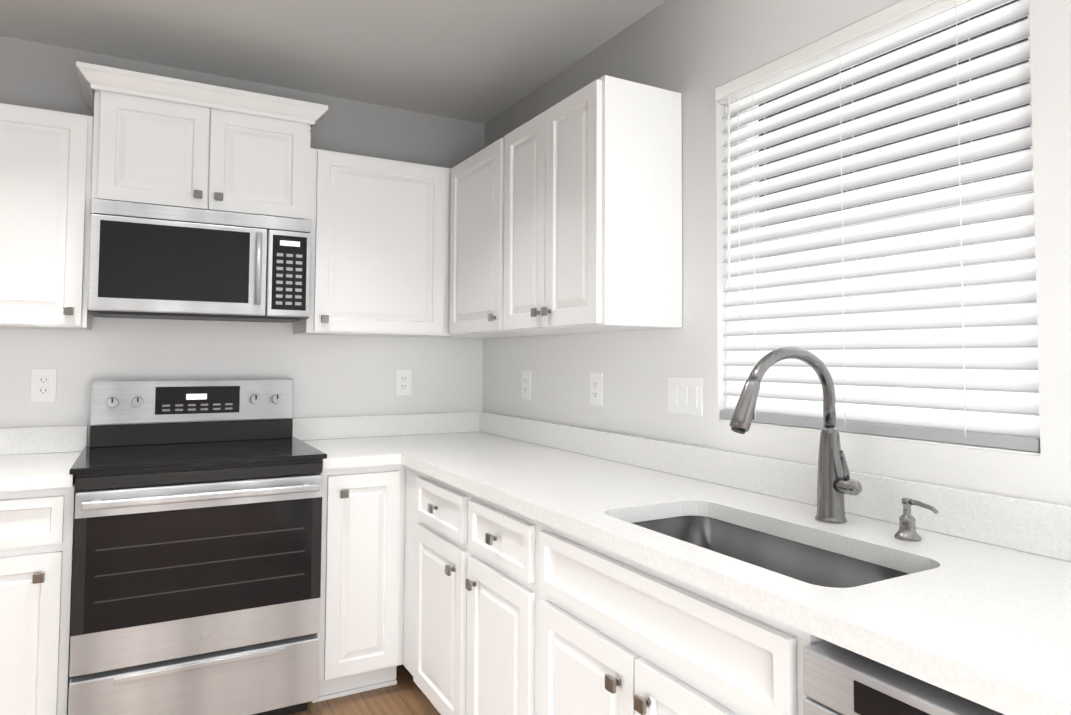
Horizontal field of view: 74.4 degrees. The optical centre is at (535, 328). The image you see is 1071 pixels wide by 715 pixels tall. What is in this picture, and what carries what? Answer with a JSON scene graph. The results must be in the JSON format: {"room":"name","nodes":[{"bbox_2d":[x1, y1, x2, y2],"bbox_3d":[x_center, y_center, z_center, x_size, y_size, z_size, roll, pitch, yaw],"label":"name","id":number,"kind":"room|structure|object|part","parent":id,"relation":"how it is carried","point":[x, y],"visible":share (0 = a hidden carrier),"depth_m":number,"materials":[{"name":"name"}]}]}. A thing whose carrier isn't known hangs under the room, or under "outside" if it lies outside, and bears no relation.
{"room":"kitchen","nodes":[
{"label":"kitchen","id":0,"kind":"room"},
{"bbox_2d":[0,36,484,445],"bbox_3d":[-2.142,0.137,2.656,4.200,2.500,0.150,2,-3,-29],"label":"wall","id":1,"kind":"structure","parent":0,"point":[333,375],"depth_m":3.09,"materials":[{"name":"paint"}]},
{"bbox_2d":[30,369,56,401],"bbox_3d":[-1.885,0.219,2.704,0.082,0.128,0.008,2,-3,-29],"label":"electrical outlet","id":2,"kind":"object","parent":1,"relation":"attached to","point":[43,385],"visible":1,"depth_m":2.70,"materials":[{"name":"white plastic"}]},
{"bbox_2d":[0,103,91,329],"bbox_3d":[-1.847,-0.386,2.568,0.398,0.766,0.323,2,-3,-29],"label":"upper cabinet","id":3,"kind":"object","parent":1,"relation":"attached to","point":[45,218],"depth_m":2.46,"materials":[{"name":"white wood"}]},
{"bbox_2d":[84,65,315,224],"bbox_3d":[-1.333,-0.678,2.855,0.759,0.469,0.342,2,-3,-29],"label":"upper cabinet","id":4,"kind":"object","parent":1,"relation":"attached to","point":[164,141],"depth_m":2.68,"materials":[{"name":"white wood"}]},
{"bbox_2d":[87,199,311,322],"bbox_3d":[-1.310,-0.239,2.790,0.750,0.400,0.441,2,-3,-29],"label":"microwave","id":5,"kind":"object","parent":4,"relation":"attached to","point":[148,261],"visible":1,"depth_m":2.62,"materials":[{"name":"grey metal"}]},
{"bbox_2d":[0,412,479,454],"bbox_3d":[-1.205,0.445,3.064,2.104,0.099,0.020,2,-3,-29],"label":"backsplash","id":6,"kind":"structure","parent":1,"relation":"attached to","point":[19,440],"depth_m":3.21,"materials":[{"name":"white stone"}]},
{"bbox_2d":[293,149,447,337],"bbox_3d":[-0.748,-0.354,3.178,0.593,0.766,0.323,2,-3,-29],"label":"upper cabinet","id":7,"kind":"object","parent":1,"relation":"attached to","point":[379,238],"depth_m":3.04,"materials":[{"name":"white wood"}]},
{"bbox_2d":[395,369,411,395],"bbox_3d":[-0.635,0.260,3.397,0.082,0.128,0.008,2,-3,-29],"label":"electrical outlet","id":8,"kind":"object","parent":1,"relation":"attached to","point":[403,382],"visible":1,"depth_m":3.40,"materials":[{"name":"white plastic"}]},
{"bbox_2d":[0,0,665,123],"bbox_3d":[-0.885,-1.254,0.464,4.500,0.100,5.300,2,-3,-29],"label":"ceiling","id":9,"kind":"structure","parent":0,"point":[481,61],"depth_m":2.70,"materials":[{"name":"grey paint"}]},
{"bbox_2d":[289,665,440,714],"bbox_3d":[-0.899,1.344,0.350,4.500,0.100,5.300,2,-3,-29],"label":"floor","id":10,"kind":"structure","parent":0,"point":[405,695],"depth_m":2.63,"materials":[{"name":"brown wood"}]},
{"bbox_2d":[0,483,75,714],"bbox_3d":[-1.789,0.940,2.371,0.418,0.875,0.628,2,-3,-29],"label":"base cabinet","id":11,"kind":"object","parent":10,"relation":"on","point":[37,523],"depth_m":2.16,"materials":[{"name":"white wood"}]},
{"bbox_2d":[0,451,81,486],"bbox_3d":[-1.789,0.482,2.384,0.426,0.039,0.638,2,-3,-29],"label":"countertop","id":12,"kind":"structure","parent":11,"relation":"on","point":[49,466],"depth_m":2.32,"materials":[{"name":"white stone"}]},
{"bbox_2d":[68,378,326,714],"bbox_3d":[-1.237,0.794,2.602,0.782,1.192,0.716,2,-3,-29],"label":"stove","id":13,"kind":"object","parent":10,"relation":"on","point":[196,581],"visible":1,"depth_m":2.37,"materials":[{"name":"grey metal"}]},
{"bbox_2d":[311,467,407,702],"bbox_3d":[-0.797,0.969,2.922,0.326,0.875,0.628,2,-3,-29],"label":"base cabinet","id":14,"kind":"object","parent":10,"relation":"on","point":[362,635],"depth_m":2.65,"materials":[{"name":"white wood"}]},
{"bbox_3d":[-0.790,0.969,2.909,0.326,0.875,0.655,2,-3,-29],"label":"cab corner door","id":15,"kind":"part","parent":14,"relation":"part of","materials":[{"name":"white wood"}]},
{"bbox_2d":[404,527,707,714],"bbox_3d":[0.048,0.949,2.344,0.627,0.875,0.943,2,-3,-29],"label":"base cabinet","id":16,"kind":"object","parent":10,"relation":"on","point":[476,646],"depth_m":1.98,"materials":[{"name":"white wood"}]},
{"bbox_2d":[299,431,1070,714],"bbox_3d":[0.196,0.467,1.789,0.931,0.039,3.607,2,-3,-29],"label":"countertop","id":17,"kind":"structure","parent":16,"relation":"on","point":[988,625],"depth_m":1.38,"materials":[{"name":"white stone"}]},
{"bbox_2d":[620,507,919,586],"bbox_3d":[0.451,0.570,1.490,0.375,0.216,0.725,2,-3,-29],"label":"sink","id":18,"kind":"object","parent":17,"relation":"in","point":[814,560],"depth_m":1.63,"materials":[{"name":"grey metal"}]},
{"bbox_2d":[894,498,937,541],"bbox_3d":[0.782,0.393,1.443,0.050,0.084,0.097,2,-3,-29],"label":"soap dispenser","id":19,"kind":"object","parent":17,"relation":"on","point":[907,532],"depth_m":1.45,"materials":[{"name":"metal"}]},
{"bbox_2d":[803,641,1003,714],"bbox_3d":[0.813,0.895,0.942,0.616,0.867,0.593,2,-3,-29],"label":"dishwasher","id":20,"kind":"object","parent":10,"relation":"on","point":[838,680],"visible":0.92,"depth_m":0.98,"materials":[{"name":"grey metal"}]},
{"bbox_2d":[403,466,405,624],"bbox_3d":[-0.393,0.932,3.159,0.607,0.775,0.607,2,-3,-29],"label":"strip","id":21,"kind":"object","parent":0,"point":[404,467],"depth_m":2.75,"materials":[{"name":"white wood"}]},
{"bbox_2d":[482,0,1070,505],"bbox_3d":[0.973,0.104,1.527,0.150,2.500,5.150,2,-3,-29],"label":"wall","id":22,"kind":"structure","parent":0,"point":[694,52],"depth_m":2.16,"materials":[{"name":"paint"}]},
{"bbox_2d":[444,141,500,338],"bbox_3d":[-0.119,-0.357,3.030,0.322,0.766,0.544,2,-3,-29],"label":"upper cabinet","id":23,"kind":"object","parent":22,"relation":"attached to","point":[472,182],"depth_m":2.97,"materials":[{"name":"white wood"}]},
{"bbox_2d":[522,371,530,399],"bbox_3d":[-0.042,0.256,3.185,0.008,0.128,0.082,2,-3,-29],"label":"electrical outlet","id":24,"kind":"object","parent":22,"relation":"attached to","point":[526,384],"visible":1,"depth_m":3.18,"materials":[{"name":"white plastic"}]},
{"bbox_2d":[496,75,681,336],"bbox_3d":[0.174,-0.378,2.502,0.322,0.766,0.664,2,-3,-29],"label":"upper cabinet","id":25,"kind":"object","parent":22,"relation":"attached to","point":[564,216],"depth_m":2.26,"materials":[{"name":"white wood"}]},
{"bbox_2d":[590,372,602,405],"bbox_3d":[0.231,0.232,2.694,0.008,0.128,0.082,2,-3,-29],"label":"electrical outlet","id":26,"kind":"object","parent":22,"relation":"attached to","point":[596,388],"visible":1,"depth_m":2.69,"materials":[{"name":"white plastic"}]},
{"bbox_2d":[668,376,702,415],"bbox_3d":[0.475,0.215,2.253,0.009,0.120,0.164,2,-3,-29],"label":"light switch","id":27,"kind":"object","parent":22,"relation":"attached to","point":[685,395],"visible":1,"depth_m":2.24,"materials":[{"name":"white plastic"}]},
{"bbox_2d":[480,412,1070,562],"bbox_3d":[0.595,0.408,2.013,0.020,0.099,3.607,2,-3,-29],"label":"backsplash","id":28,"kind":"structure","parent":22,"relation":"attached to","point":[1038,527],"depth_m":1.84,"materials":[{"name":"white stone"}]},
{"bbox_2d":[715,0,1040,455],"bbox_3d":[0.820,-0.245,1.797,0.145,1.020,0.875,2,-3,-29],"label":"window blinds","id":29,"kind":"object","parent":22,"relation":"attached to","point":[936,345],"visible":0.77,"depth_m":1.67,"materials":[{"name":"white plastic"}]},
{"bbox_3d":[0.861,-0.244,1.820,0.004,0.930,0.785,2,-3,-29],"label":"glass","id":30,"kind":"part","parent":29,"relation":"part of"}
]}

